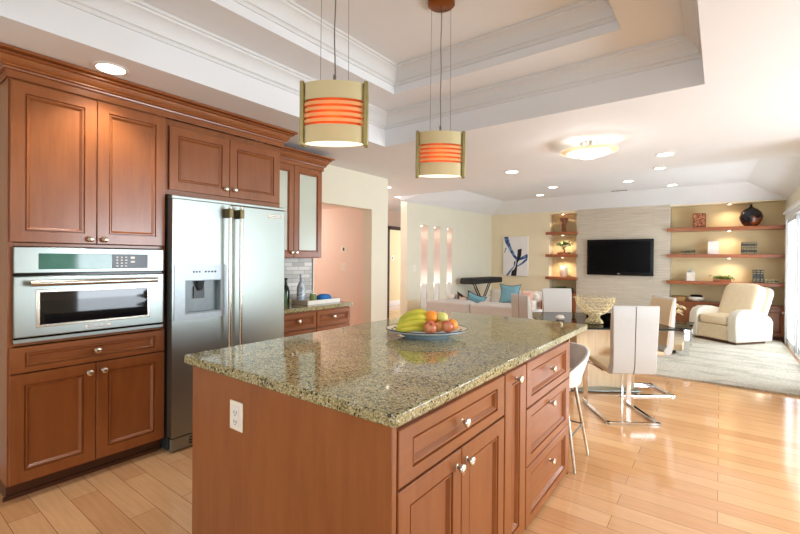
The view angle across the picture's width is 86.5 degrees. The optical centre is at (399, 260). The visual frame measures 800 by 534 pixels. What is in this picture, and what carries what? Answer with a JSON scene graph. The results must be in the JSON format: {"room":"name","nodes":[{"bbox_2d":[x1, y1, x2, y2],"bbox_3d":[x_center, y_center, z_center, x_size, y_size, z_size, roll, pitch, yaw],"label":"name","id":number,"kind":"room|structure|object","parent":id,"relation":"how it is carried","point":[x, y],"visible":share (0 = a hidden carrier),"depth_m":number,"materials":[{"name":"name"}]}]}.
{"room":"kitchen","nodes":[
{"label":"kitchen","id":0,"kind":"room"},
{"bbox_2d":[322,204,342,208],"bbox_3d":[-1.692,-0.801,6.109,2.130,0.040,1.520,1,0,37],"label":"ceiling","id":1,"kind":"structure","parent":0,"point":[323,206],"depth_m":6.20,"materials":[{"name":"pink paint"}]},
{"bbox_2d":[314,207,363,325],"bbox_3d":[-1.700,0.289,6.114,2.130,2.140,1.520,1,0,37],"label":"wall","id":2,"kind":"structure","parent":0,"point":[343,226],"depth_m":6.20,"materials":[{"name":"pink paint"}]},
{"bbox_2d":[341,263,345,270],"bbox_3d":[-0.820,0.096,6.182,0.100,0.120,0.012,1,0,37],"label":"light switch","id":3,"kind":"object","parent":2,"relation":"attached to","point":[343,265],"visible":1,"depth_m":6.18,"materials":[{"name":"beige plastic"}]},
{"bbox_2d":[341,246,346,251],"bbox_3d":[-0.818,-0.164,6.181,0.120,0.085,0.012,1,0,37],"label":"thermostat","id":4,"kind":"object","parent":2,"relation":"attached to","point":[343,248],"visible":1,"depth_m":6.17,"materials":[{"name":"beige plastic"}]},
{"bbox_2d":[0,0,704,146],"bbox_3d":[0.000,-1.406,2.331,2.650,0.510,3.020,1,0,37],"label":"ceiling","id":5,"kind":"structure","parent":0,"point":[399,31],"depth_m":2.90,"materials":[{"name":"paint"}]},
{"bbox_2d":[299,0,368,147],"bbox_3d":[-0.302,-1.096,1.976,0.314,1.129,0.172,0,0,0],"label":"pendant lamp","id":6,"kind":"object","parent":5,"relation":"hanging from","point":[333,112],"visible":1,"depth_m":1.94,"materials":[{"name":"white"}]},
{"bbox_2d":[305,141,362,146],"bbox_3d":[-0.306,-0.546,1.978,0.268,0.006,0.096,0,0,0],"label":"diffuser","id":7,"kind":"object","parent":6,"relation":"attached to","point":[311,143],"depth_m":1.97,"materials":[{"name":"beige"}]},
{"bbox_2d":[56,0,701,129],"bbox_3d":[0.000,-1.392,2.331,2.650,0.135,3.020,1,0,37],"label":"trim","id":8,"kind":"structure","parent":5,"relation":"attached to","point":[138,16],"depth_m":2.96,"materials":[{"name":"paint"}]},
{"bbox_2d":[232,0,616,86],"bbox_3d":[0.013,-1.592,2.337,1.800,0.135,2.185,1,0,37],"label":"trim","id":9,"kind":"structure","parent":5,"relation":"attached to","point":[586,14],"depth_m":3.02,"materials":[{"name":"paint"}]},
{"bbox_2d":[415,0,464,178],"bbox_3d":[0.261,-1.095,2.723,0.314,1.129,0.172,0,0,0],"label":"pendant lamp","id":10,"kind":"object","parent":5,"relation":"hanging from","point":[440,156],"visible":1,"depth_m":2.69,"materials":[{"name":"white"}]},
{"bbox_2d":[421,175,459,176],"bbox_3d":[0.257,-0.545,2.725,0.268,0.006,0.096,0,0,0],"label":"diffuser","id":11,"kind":"object","parent":10,"relation":"attached to","point":[421,175],"depth_m":2.72,"materials":[{"name":"beige"}]},
{"bbox_2d":[322,165,387,323],"bbox_3d":[-2.458,0.096,3.211,0.150,2.540,7.370,1,0,37],"label":"wall","id":12,"kind":"structure","parent":0,"point":[341,187],"depth_m":5.86,"materials":[{"name":"beige paint"}]},
{"bbox_2d":[284,258,312,300],"bbox_3d":[-1.305,0.202,4.608,0.012,0.505,0.930,1,0,37],"label":"backsplash","id":13,"kind":"structure","parent":12,"relation":"attached to","point":[293,267],"depth_m":4.79,"materials":[{"name":"tile"}]},
{"bbox_2d":[264,143,334,257],"bbox_3d":[-1.143,-0.572,4.445,0.414,1.089,0.862,1,0,37],"label":"upper cabinet","id":14,"kind":"object","parent":12,"relation":"attached to","point":[301,171],"visible":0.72,"depth_m":4.42,"materials":[{"name":"brown wood"}]},
{"bbox_2d":[312,258,313,291],"bbox_3d":[-1.023,-0.125,4.979,0.013,1.190,0.030,1,0,37],"label":"trim","id":15,"kind":"structure","parent":12,"relation":"attached to","point":[312,258],"depth_m":4.98,"materials":[{"name":"white paint"}]},
{"bbox_2d":[388,210,400,226],"bbox_3d":[-0.432,0.082,9.854,0.150,2.540,5.980,1,0,37],"label":"wall","id":16,"kind":"structure","parent":0,"point":[394,217],"depth_m":10.11,"materials":[{"name":"pink paint"}]},
{"bbox_2d":[387,226,400,318],"bbox_3d":[0.023,0.272,10.319,0.020,2.164,1.118,1,0,37],"label":"trim","id":17,"kind":"structure","parent":16,"relation":"attached to","point":[389,227],"depth_m":9.92,"materials":[{"name":"wood"}]},
{"bbox_2d":[389,230,400,300],"bbox_3d":[-1.144,0.069,11.568,0.150,2.540,4.100,1,0,37],"label":"wall","id":18,"kind":"structure","parent":0,"point":[395,235],"depth_m":12.76,"materials":[{"name":"paint"}]},
{"bbox_2d":[389,300,399,305],"bbox_3d":[-1.087,1.270,11.524,0.015,0.140,4.100,1,0,37],"label":"baseboard","id":19,"kind":"structure","parent":18,"relation":"attached to","point":[396,302],"depth_m":12.73,"materials":[{"name":"white paint"}]},
{"bbox_2d":[0,305,799,533],"bbox_3d":[0.280,1.431,4.796,10.700,0.100,13.200,1,0,37],"label":"floor","id":20,"kind":"structure","parent":0,"point":[720,459],"depth_m":2.69,"materials":[{"name":"brown wood"}]},
{"bbox_2d":[0,76,165,496],"bbox_3d":[-2.167,0.169,2.882,0.676,2.402,0.845,1,0,37],"label":"tall cabinet","id":21,"kind":"object","parent":20,"relation":"on","point":[77,171],"visible":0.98,"depth_m":2.62,"materials":[{"name":"brown wood"}]},
{"bbox_2d":[2,447,157,501],"bbox_3d":[-2.007,1.361,2.744,0.015,0.022,0.830,1,0,37],"label":"trim","id":22,"kind":"structure","parent":21,"relation":"attached to","point":[25,492],"depth_m":2.68,"materials":[{"name":"wood"}]},
{"bbox_2d":[12,246,163,343],"bbox_3d":[-2.126,0.193,2.851,0.657,0.549,0.801,1,0,37],"label":"wall oven","id":23,"kind":"object","parent":21,"relation":"in","point":[59,292],"visible":1,"depth_m":2.63,"materials":[{"name":"silver metal"}]},
{"bbox_2d":[0,42,297,147],"bbox_3d":[-1.832,-1.095,3.261,0.729,0.142,2.044,1,0,37],"label":"crown molding","id":24,"kind":"structure","parent":21,"relation":"attached to","point":[15,62],"depth_m":2.79,"materials":[{"name":"brown wood"}]},
{"bbox_2d":[160,195,284,451],"bbox_3d":[-1.562,0.447,3.566,0.780,1.826,0.968,1,0,37],"label":"refrigerator","id":25,"kind":"object","parent":20,"relation":"on","point":[225,261],"visible":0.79,"depth_m":3.24,"materials":[{"name":"silver metal"}]},
{"bbox_2d":[165,118,279,207],"bbox_3d":[-1.610,-0.755,3.623,0.654,0.548,1.004,1,0,37],"label":"upper cabinet","id":26,"kind":"object","parent":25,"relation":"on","point":[203,163],"visible":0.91,"depth_m":3.38,"materials":[{"name":"brown wood"}]},
{"bbox_2d":[284,306,349,336],"bbox_3d":[-1.050,0.935,4.457,0.574,0.873,0.993,1,0,37],"label":"base cabinet","id":27,"kind":"object","parent":20,"relation":"on","point":[298,323],"visible":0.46,"depth_m":4.29,"materials":[{"name":"brown wood"}]},
{"bbox_2d":[284,301,352,313],"bbox_3d":[-1.052,0.477,4.477,0.570,0.040,1.025,1,0,37],"label":"countertop","id":28,"kind":"structure","parent":27,"relation":"on","point":[289,308],"depth_m":4.33,"materials":[{"name":"stone"}]},
{"bbox_2d":[284,288,287,304],"bbox_3d":[-1.185,0.370,4.348,0.067,0.170,0.067,1,0,37],"label":"bottle","id":29,"kind":"object","parent":28,"relation":"on","point":[285,294],"visible":0.51,"depth_m":4.33,"materials":[{"name":"green glass"}]},
{"bbox_2d":[284,278,289,303],"bbox_3d":[-1.204,0.319,4.488,0.078,0.270,0.078,1,0,37],"label":"bottle","id":30,"kind":"object","parent":28,"relation":"on","point":[287,291],"visible":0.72,"depth_m":4.47,"materials":[{"name":"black glass"}]},
{"bbox_2d":[291,297,339,304],"bbox_3d":[-0.907,0.434,4.602,0.260,0.044,0.464,1,0,37],"label":"serving tray","id":31,"kind":"object","parent":28,"relation":"on","point":[333,299],"visible":0.9,"depth_m":4.48,"materials":[{"name":"white ceramic"}]},
{"bbox_2d":[297,274,304,300],"bbox_3d":[-1.050,0.296,4.510,0.092,0.300,0.092,1,0,37],"label":"bottle","id":32,"kind":"object","parent":31,"relation":"on","point":[301,287],"visible":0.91,"depth_m":4.48,"materials":[{"name":"glass"}]},
{"bbox_2d":[309,292,315,300],"bbox_3d":[-0.939,0.395,4.576,0.076,0.105,0.076,1,0,37],"label":"jar","id":33,"kind":"object","parent":31,"relation":"on","point":[312,296],"visible":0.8,"depth_m":4.55,"materials":[{"name":"green glass"}]},
{"bbox_2d":[317,294,330,299],"bbox_3d":[-0.840,0.407,4.690,0.120,0.080,0.170,1,0,37],"label":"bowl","id":34,"kind":"object","parent":31,"relation":"on","point":[320,296],"visible":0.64,"depth_m":4.63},
{"bbox_2d":[192,339,569,533],"bbox_3d":[0.080,0.941,2.374,1.222,0.897,1.900,1,0,37],"label":"kitchen island","id":35,"kind":"object","parent":20,"relation":"on","point":[488,458],"visible":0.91,"depth_m":1.67,"materials":[{"name":"brown wood"}]},
{"bbox_2d":[232,405,238,427],"bbox_3d":[-0.681,0.645,1.762,0.046,0.084,0.004,1,0,37],"label":"socket","id":36,"kind":"object","parent":35,"relation":"attached to","point":[235,408],"depth_m":1.76,"materials":[{"name":"white plastic"}]},
{"bbox_2d":[230,399,242,432],"bbox_3d":[-0.679,0.645,1.766,0.092,0.120,0.006,1,0,37],"label":"outlet plate","id":37,"kind":"object","parent":35,"relation":"attached to","point":[236,405],"depth_m":1.76,"materials":[{"name":"beige plastic"}]},
{"bbox_2d":[184,310,586,427],"bbox_3d":[0.164,0.471,2.529,1.259,0.042,2.263,1,0,37],"label":"island countertop","id":38,"kind":"structure","parent":35,"relation":"on","point":[369,371],"depth_m":1.90,"materials":[{"name":"stone"}]},
{"bbox_2d":[386,324,467,338],"bbox_3d":[0.158,0.423,2.529,0.488,0.051,0.401,0,0,0],"label":"fruit plate","id":39,"kind":"object","parent":38,"relation":"on","point":[415,335],"visible":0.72,"depth_m":2.42,"materials":[{"name":"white ceramic"}]},
{"bbox_2d":[394,309,426,333],"bbox_3d":[0.094,0.356,2.502,0.249,0.137,0.133,0,0,5],"label":"banana bunch","id":40,"kind":"object","parent":39,"relation":"on","point":[414,320],"visible":0.78,"depth_m":2.46,"materials":[{"name":"food"}]},
{"bbox_2d":[425,311,437,321],"bbox_3d":[0.185,0.333,2.498,0.082,0.078,0.082,1,0,37],"label":"orange","id":41,"kind":"object","parent":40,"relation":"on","point":[430,315],"visible":0.72,"depth_m":2.47,"materials":[{"name":"food"}]},
{"bbox_2d":[423,321,436,332],"bbox_3d":[0.172,0.382,2.420,0.080,0.080,0.080,1,0,37],"label":"apple","id":42,"kind":"object","parent":39,"relation":"on","point":[429,326],"visible":0.92,"depth_m":2.39,"materials":[{"name":"food"}]},
{"bbox_2d":[435,320,441,331],"bbox_3d":[0.222,0.377,2.463,0.068,0.075,0.068,1,0,37],"label":"apple","id":43,"kind":"object","parent":39,"relation":"on","point":[439,323],"visible":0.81,"depth_m":2.44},
{"bbox_2d":[437,310,447,321],"bbox_3d":[0.247,0.330,2.499,0.072,0.078,0.072,1,0,37],"label":"apple","id":44,"kind":"object","parent":39,"relation":"on","point":[442,316],"visible":0.68,"depth_m":2.47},
{"bbox_2d":[442,320,453,332],"bbox_3d":[0.274,0.375,2.441,0.074,0.080,0.074,1,0,37],"label":"apple","id":45,"kind":"object","parent":39,"relation":"on","point":[447,326],"visible":0.98,"depth_m":2.41,"materials":[{"name":"food"}]},
{"bbox_2d":[448,319,457,330],"bbox_3d":[0.303,0.378,2.498,0.074,0.071,0.074,1,0,37],"label":"orange","id":46,"kind":"object","parent":39,"relation":"on","point":[453,321],"visible":0.52,"depth_m":2.48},
{"bbox_2d":[460,276,501,295],"bbox_3d":[1.880,0.878,9.752,0.400,0.985,1.360,1,0,41],"label":"keyboard stand","id":47,"kind":"object","parent":20,"relation":"on","point":[473,280],"visible":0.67,"depth_m":9.53,"materials":[{"name":"black metal"}]},
{"bbox_2d":[425,299,541,316],"bbox_3d":[1.392,1.026,7.245,1.780,0.705,0.890,1,0,39],"label":"sofa","id":48,"kind":"object","parent":20,"relation":"on","point":[452,305],"visible":0.27,"depth_m":6.92,"materials":[{"name":"fabric"}]},
{"bbox_2d":[445,291,456,298],"bbox_3d":[0.928,0.727,7.739,0.282,0.355,0.182,1,0,25],"label":"throw pillow","id":49,"kind":"object","parent":48,"relation":"on","point":[448,295],"visible":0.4,"depth_m":7.66,"materials":[{"name":"white fabric"}]},
{"bbox_2d":[440,299,474,302],"bbox_3d":[0.964,0.844,7.324,0.764,0.350,0.231,1,0,38],"label":"cushion","id":50,"kind":"object","parent":48,"relation":"on","point":[455,300],"depth_m":7.23,"materials":[{"name":"fabric"}]},
{"bbox_2d":[457,291,467,299],"bbox_3d":[1.104,0.729,7.606,0.354,0.372,0.181,1,0,37],"label":"throw pillow","id":51,"kind":"object","parent":48,"relation":"on","point":[460,296],"visible":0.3,"depth_m":7.53,"materials":[{"name":"brown fabric"}]},
{"bbox_2d":[467,290,486,302],"bbox_3d":[1.314,0.727,7.436,0.436,0.426,0.188,1,0,17],"label":"throw pillow","id":52,"kind":"object","parent":48,"relation":"on","point":[471,296],"visible":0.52,"depth_m":7.35,"materials":[{"name":"teal fabric"}]},
{"bbox_2d":[479,302,510,305],"bbox_3d":[1.567,0.851,6.845,0.764,0.350,0.231,1,0,38],"label":"cushion","id":53,"kind":"object","parent":48,"relation":"on","point":[493,303],"depth_m":6.80,"materials":[{"name":"fabric"}]},
{"bbox_2d":[483,289,541,309],"bbox_3d":[2.378,1.017,9.119,1.300,0.720,0.890,1,0,37],"label":"loveseat","id":54,"kind":"object","parent":20,"relation":"on","point":[495,294],"visible":0.09,"depth_m":9.19,"materials":[{"name":"white fabric"}]},
{"bbox_2d":[491,291,500,301],"bbox_3d":[2.291,0.845,9.442,0.524,0.350,0.231,1,0,37],"label":"cushion","id":55,"kind":"object","parent":54,"relation":"on","point":[495,296],"depth_m":9.45,"materials":[{"name":"white fabric"}]},
{"bbox_2d":[499,284,521,302],"bbox_3d":[2.327,0.713,9.014,0.469,0.437,0.168,1,0,29],"label":"throw pillow","id":56,"kind":"object","parent":54,"relation":"on","point":[506,290],"visible":0.66,"depth_m":8.98,"materials":[{"name":"teal fabric"}]},
{"bbox_2d":[521,290,534,300],"bbox_3d":[2.638,0.776,8.830,0.309,0.320,0.152,1,0,43],"label":"throw pillow","id":57,"kind":"object","parent":54,"relation":"on","point":[530,294],"visible":0.41,"depth_m":8.76,"materials":[{"name":"pink fabric"}]},
{"bbox_2d":[519,292,539,299],"bbox_3d":[2.715,0.850,9.123,0.524,0.350,0.231,1,0,37],"label":"cushion","id":58,"kind":"object","parent":54,"relation":"on","point":[536,295],"depth_m":8.96,"materials":[{"name":"white fabric"}]},
{"bbox_2d":[511,293,572,390],"bbox_3d":[1.578,0.882,4.722,0.577,1.017,0.455,0,0,-11],"label":"dining chair","id":59,"kind":"object","parent":20,"relation":"on","point":[521,307],"visible":0.22,"depth_m":4.61,"materials":[{"name":"beige leather"}]},
{"bbox_2d":[542,288,571,311],"bbox_3d":[2.092,0.883,5.462,0.455,1.017,0.577,0,0,3],"label":"dining chair","id":60,"kind":"object","parent":20,"relation":"on","point":[553,299],"visible":0.27,"depth_m":5.68,"materials":[{"name":"beige leather"}]},
{"bbox_2d":[572,292,575,312],"bbox_3d":[3.813,1.055,9.910,0.614,0.660,0.369,1,0,37],"label":"base cabinet","id":61,"kind":"object","parent":20,"relation":"on","point":[573,293],"visible":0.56,"depth_m":9.63,"materials":[{"name":"brown wood"}]},
{"bbox_2d":[569,342,589,473],"bbox_3d":[1.115,1.008,3.099,0.489,0.777,0.482,1,0,37],"label":"bar stool","id":62,"kind":"object","parent":20,"relation":"on","point":[579,353],"visible":0.32,"depth_m":3.05,"materials":[{"name":"plastic"}]},
{"bbox_2d":[532,312,678,393],"bbox_3d":[2.098,1.020,4.678,1.184,0.750,1.184,0,0,3],"label":"dining table","id":63,"kind":"object","parent":20,"relation":"on","point":[596,337],"visible":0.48,"depth_m":4.61,"materials":[{"name":"clear glass"}]},
{"bbox_2d":[555,315,564,319],"bbox_3d":[1.748,0.617,4.635,0.100,0.050,0.100,1,0,37],"label":"bowl","id":64,"kind":"object","parent":63,"relation":"on","point":[558,317],"visible":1,"depth_m":4.60,"materials":[{"name":"white ceramic"}]},
{"bbox_2d":[575,295,615,323],"bbox_3d":[1.995,0.505,4.361,0.384,0.270,0.378,1,0,37],"label":"bowl","id":65,"kind":"object","parent":63,"relation":"on","point":[586,310],"visible":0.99,"depth_m":4.31,"materials":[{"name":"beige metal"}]},
{"bbox_2d":[583,306,660,425],"bbox_3d":[2.007,0.890,3.872,0.455,1.017,0.577,0,0,3],"label":"dining chair","id":66,"kind":"object","parent":20,"relation":"on","point":[634,330],"visible":0.96,"depth_m":3.60,"materials":[{"name":"beige leather"}]},
{"bbox_2d":[619,295,675,397],"bbox_3d":[2.563,0.891,4.576,0.577,1.017,0.455,0,0,1],"label":"dining chair","id":67,"kind":"object","parent":20,"relation":"on","point":[667,305],"visible":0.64,"depth_m":4.41,"materials":[{"name":"beige leather"}]},
{"bbox_2d":[650,297,673,345],"bbox_3d":[2.792,0.644,4.570,0.070,0.474,0.382,0,0,1],"label":"cushion","id":68,"kind":"object","parent":67,"relation":"on","point":[666,304],"depth_m":4.45,"materials":[{"name":"beige leather"}]},
{"bbox_2d":[654,331,799,396],"bbox_3d":[4.219,1.391,6.774,3.110,0.021,3.900,1,0,37],"label":"area rug","id":69,"kind":"object","parent":20,"relation":"on","point":[769,366],"visible":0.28,"depth_m":5.60,"materials":[{"name":"carpet"}]},
{"bbox_2d":[673,321,694,355],"bbox_3d":[4.074,1.179,6.720,0.924,0.400,0.844,1,0,37],"label":"coffee table","id":70,"kind":"object","parent":69,"relation":"on","point":[685,343],"visible":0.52,"depth_m":6.30,"materials":[{"name":"clear glass"}]},
{"bbox_2d":[675,304,685,324],"bbox_3d":[4.082,0.809,6.331,0.306,0.341,0.243,1,0,37],"label":"flower arrangement","id":71,"kind":"object","parent":70,"relation":"on","point":[677,305],"visible":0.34,"depth_m":6.27,"materials":[{"name":"beige plant"}]},
{"bbox_2d":[689,283,773,344],"bbox_3d":[5.845,0.894,7.447,1.023,0.992,0.850,0,0,-15],"label":"recliner","id":72,"kind":"object","parent":69,"relation":"on","point":[740,318],"visible":0.99,"depth_m":7.23,"materials":[{"name":"beige leather"}]},
{"bbox_2d":[700,313,729,324],"bbox_3d":[5.655,1.013,7.396,0.600,0.170,0.530,0,0,-15],"label":"seat cushion","id":73,"kind":"object","parent":72,"relation":"on","point":[705,318],"depth_m":7.32,"materials":[{"name":"fabric"}]},
{"bbox_2d":[675,300,783,340],"bbox_3d":[6.185,1.111,8.123,1.734,0.600,0.369,1,0,37],"label":"base cabinet","id":74,"kind":"object","parent":20,"relation":"on","point":[776,312],"visible":0.27,"depth_m":7.61,"materials":[{"name":"brown wood"}]},
{"bbox_2d":[671,295,686,300],"bbox_3d":[5.610,0.755,8.543,0.264,0.098,0.264,1,0,37],"label":"basket","id":75,"kind":"object","parent":74,"relation":"on","point":[678,297],"visible":0.92,"depth_m":8.45,"materials":[{"name":"beige wicker"}]},
{"bbox_2d":[688,294,704,301],"bbox_3d":[5.820,0.734,8.348,0.270,0.145,0.270,1,0,37],"label":"bowl","id":76,"kind":"object","parent":74,"relation":"on","point":[693,297],"visible":1,"depth_m":8.27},
{"bbox_2d":[0,0,799,211],"bbox_3d":[0.300,-1.159,4.784,10.700,0.001,13.200,1,0,37],"label":"ceiling","id":77,"kind":"structure","parent":0,"point":[747,107],"depth_m":3.45,"materials":[{"name":"paint"}]},
{"bbox_2d":[93,61,128,74],"bbox_3d":[-1.749,-1.161,2.572,0.182,0.007,0.182,1,0,37],"label":"recessed light","id":78,"kind":"object","parent":77,"relation":"in","point":[106,67],"visible":1,"depth_m":2.57,"materials":[{"name":"glass"}]},
{"bbox_2d":[505,170,518,172],"bbox_3d":[1.448,-1.149,5.510,0.182,0.007,0.182,1,0,37],"label":"recessed light","id":79,"kind":"object","parent":77,"relation":"in","point":[509,171],"visible":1,"depth_m":5.48,"materials":[{"name":"glass"}]},
{"bbox_2d":[560,140,618,159],"bbox_3d":[1.828,-1.067,4.121,0.524,0.154,0.524,1,0,37],"label":"light","id":80,"kind":"object","parent":77,"relation":"attached to","point":[590,149],"visible":1,"depth_m":4.04,"materials":[{"name":"white glass"}]},
{"bbox_2d":[655,152,674,156],"bbox_3d":[2.833,-1.134,4.540,0.182,0.007,0.182,1,0,37],"label":"recessed light","id":81,"kind":"object","parent":77,"relation":"in","point":[663,153],"visible":1,"depth_m":4.54,"materials":[{"name":"glass"}]},
{"bbox_2d":[400,201,491,316],"bbox_3d":[1.256,0.066,9.585,0.170,2.600,3.980,1,0,37],"label":"wall","id":82,"kind":"structure","parent":0,"point":[471,231],"depth_m":8.95,"materials":[{"name":"beige paint"}]},
{"bbox_2d":[407,299,419,311],"bbox_3d":[0.261,0.995,8.123,0.018,0.500,0.430,1,0,37],"label":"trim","id":83,"kind":"structure","parent":82,"relation":"attached to","point":[411,304],"depth_m":8.10,"materials":[{"name":"beige paint"}]},
{"bbox_2d":[420,284,425,307],"bbox_3d":[0.419,0.704,8.482,0.128,0.479,0.183,1,0,37],"label":"plinth","id":84,"kind":"object","parent":82,"relation":"on","point":[422,286],"visible":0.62,"depth_m":8.41,"materials":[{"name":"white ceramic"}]},
{"bbox_2d":[434,283,438,299],"bbox_3d":[0.705,0.705,8.861,0.128,0.479,0.173,1,0,37],"label":"plinth","id":85,"kind":"object","parent":82,"relation":"on","point":[436,285],"visible":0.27,"depth_m":8.82,"materials":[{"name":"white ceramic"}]},
{"bbox_2d":[447,282,450,293],"bbox_3d":[1.012,0.706,9.268,0.128,0.479,0.153,1,0,37],"label":"plinth","id":86,"kind":"object","parent":82,"relation":"on","point":[448,283],"visible":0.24,"depth_m":9.24,"materials":[{"name":"white ceramic"}]},
{"bbox_2d":[400,155,799,214],"bbox_3d":[3.417,-1.236,7.631,5.610,0.345,3.900,1,0,37],"label":"ceiling","id":87,"kind":"structure","parent":0,"point":[779,177],"depth_m":8.03,"materials":[{"name":"paint"}]},
{"bbox_2d":[491,199,786,290],"bbox_3d":[4.701,0.094,9.354,5.610,2.600,0.400,1,0,37],"label":"wall","id":88,"kind":"structure","parent":0,"point":[535,226],"depth_m":10.24,"materials":[{"name":"beige paint"}]},
{"bbox_2d":[503,236,528,275],"bbox_3d":[2.848,-0.108,10.473,0.630,0.965,0.038,1,0,37],"label":"abstract painting","id":89,"kind":"object","parent":88,"relation":"attached to","point":[515,249],"visible":1,"depth_m":10.45,"materials":[{"name":"white fabric"}]},
{"bbox_2d":[553,202,784,305],"bbox_3d":[5.380,0.101,9.043,4.190,2.600,0.120,1,0,37],"label":"wall","id":90,"kind":"structure","parent":0,"point":[768,241],"depth_m":8.35,"materials":[{"name":"paint"}]},
{"bbox_2d":[545,276,577,279],"bbox_3d":[3.798,0.406,9.894,0.700,0.062,0.415,1,0,37],"label":"shelf","id":91,"kind":"object","parent":90,"relation":"attached to","point":[546,277],"visible":0.91,"depth_m":9.73,"materials":[{"name":"brown wood"}]},
{"bbox_2d":[560,266,566,276],"bbox_3d":[3.809,0.248,9.901,0.168,0.251,0.168,1,0,37],"label":"vase","id":92,"kind":"object","parent":91,"relation":"on","point":[563,269],"visible":1,"depth_m":9.84,"materials":[{"name":"white ceramic"}]},
{"bbox_2d":[545,254,577,256],"bbox_3d":[3.802,-0.114,9.892,0.700,0.062,0.415,1,0,37],"label":"shelf","id":93,"kind":"object","parent":90,"relation":"attached to","point":[546,255],"visible":0.88,"depth_m":9.71,"materials":[{"name":"brown wood"}]},
{"bbox_2d":[556,241,572,253],"bbox_3d":[3.817,-0.304,9.890,0.405,0.316,0.193,1,0,37],"label":"bonsai plant","id":94,"kind":"object","parent":93,"relation":"on","point":[563,242],"visible":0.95,"depth_m":9.87,"materials":[{"name":"green plant"}]},
{"bbox_2d":[546,231,577,235],"bbox_3d":[3.806,-0.629,9.889,0.700,0.062,0.415,1,0,37],"label":"shelf","id":95,"kind":"object","parent":90,"relation":"attached to","point":[568,232],"visible":0.86,"depth_m":9.73,"materials":[{"name":"brown wood"}]},
{"bbox_2d":[560,218,567,231],"bbox_3d":[3.817,-0.827,9.896,0.205,0.332,0.196,1,0,37],"label":"vase","id":96,"kind":"object","parent":95,"relation":"on","point":[563,221],"visible":0.96,"depth_m":9.85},
{"bbox_2d":[576,205,671,312],"bbox_3d":[4.831,0.096,9.244,1.790,2.600,0.420,1,0,37],"label":"panel","id":97,"kind":"object","parent":90,"relation":"attached to","point":[638,222],"visible":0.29,"depth_m":9.02,"materials":[{"name":"wood"}]},
{"bbox_2d":[587,239,653,275],"bbox_3d":[4.670,-0.069,9.058,1.275,0.768,0.066,1,0,37],"label":"television","id":98,"kind":"object","parent":97,"relation":"attached to","point":[624,257],"visible":1,"depth_m":9.00,"materials":[{"name":"black plastic"}]},
{"bbox_2d":[666,280,784,286],"bbox_3d":[6.156,0.432,8.117,1.785,0.062,0.415,1,0,37],"label":"shelf","id":99,"kind":"object","parent":90,"relation":"attached to","point":[699,282],"visible":0.8,"depth_m":8.04,"materials":[{"name":"brown wood"}]},
{"bbox_2d":[687,268,694,280],"bbox_3d":[5.766,0.268,8.427,0.130,0.256,0.130,1,0,37],"label":"lantern","id":100,"kind":"object","parent":99,"relation":"on","point":[690,275],"visible":1,"depth_m":8.39,"materials":[{"name":"ceramic"}]},
{"bbox_2d":[709,275,734,281],"bbox_3d":[6.148,0.331,8.143,0.450,0.138,0.191,1,0,37],"label":"succulent planter","id":101,"kind":"object","parent":99,"relation":"on","point":[720,278],"visible":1,"depth_m":8.09,"materials":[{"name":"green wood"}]},
{"bbox_2d":[752,270,755,282],"bbox_3d":[6.540,0.287,7.843,0.051,0.235,0.141,1,0,37],"label":"book","id":102,"kind":"object","parent":99,"relation":"on","point":[753,271],"visible":1,"depth_m":7.79,"materials":[{"name":"paper"}]},
{"bbox_2d":[756,270,759,282],"bbox_3d":[6.581,0.287,7.811,0.051,0.235,0.141,1,0,37],"label":"book","id":103,"kind":"object","parent":99,"relation":"on","point":[757,271],"visible":1,"depth_m":7.76,"materials":[{"name":"paper"}]},
{"bbox_2d":[760,270,763,282],"bbox_3d":[6.623,0.288,7.780,0.051,0.235,0.141,1,0,37],"label":"book","id":104,"kind":"object","parent":99,"relation":"on","point":[761,271],"visible":0.91,"depth_m":7.72,"materials":[{"name":"paper"}]},
{"bbox_2d":[667,225,784,232],"bbox_3d":[6.164,-0.603,8.112,1.785,0.062,0.415,1,0,37],"label":"shelf","id":105,"kind":"object","parent":90,"relation":"attached to","point":[762,227],"visible":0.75,"depth_m":7.94,"materials":[{"name":"brown wood"}]},
{"bbox_2d":[692,213,705,227],"bbox_3d":[5.878,-0.781,8.344,0.216,0.285,0.146,1,0,37],"label":"box","id":106,"kind":"object","parent":105,"relation":"on","point":[699,219],"visible":0.83,"depth_m":8.29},
{"bbox_2d":[739,204,762,225],"bbox_3d":[6.489,-0.837,7.858,0.350,0.412,0.350,1,0,37],"label":"vase","id":107,"kind":"object","parent":105,"relation":"on","point":[751,216],"visible":0.95,"depth_m":7.76,"materials":[{"name":"ceramic"}]},
{"bbox_2d":[667,254,784,257],"bbox_3d":[6.160,-0.088,8.115,1.785,0.062,0.415,1,0,37],"label":"shelf","id":108,"kind":"object","parent":90,"relation":"attached to","point":[668,255],"visible":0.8,"depth_m":7.91,"materials":[{"name":"brown wood"}]},
{"bbox_2d":[708,241,718,253],"bbox_3d":[6.052,-0.246,8.212,0.167,0.250,0.170,1,0,37],"label":"canister","id":109,"kind":"object","parent":108,"relation":"on","point":[713,246],"visible":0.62,"depth_m":8.14,"materials":[{"name":"ceramic"}]},
{"bbox_2d":[784,186,799,294],"bbox_3d":[6.203,0.124,5.217,1.770,2.600,5.400,1,0,37],"label":"wall","id":110,"kind":"structure","parent":0,"point":[794,197],"depth_m":7.11,"materials":[{"name":"beige paint"}]},
{"bbox_2d":[783,200,799,214],"bbox_3d":[5.556,-0.811,5.881,0.070,0.045,3.680,1,0,37],"label":"trim","id":111,"kind":"structure","parent":110,"relation":"attached to","point":[797,203],"depth_m":6.44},
{"bbox_2d":[784,206,799,361],"bbox_3d":[5.596,0.317,5.860,0.119,2.208,3.504,1,0,37],"label":"door","id":112,"kind":"structure","parent":110,"relation":"in","point":[794,215],"depth_m":6.77,"materials":[{"name":"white glass"}]},
{"bbox_2d":[790,320,793,337],"bbox_3d":[7.306,1.442,6.575,1.620,0.010,8.700,1,0,37],"label":"floor","id":113,"kind":"structure","parent":0,"point":[791,321],"depth_m":8.97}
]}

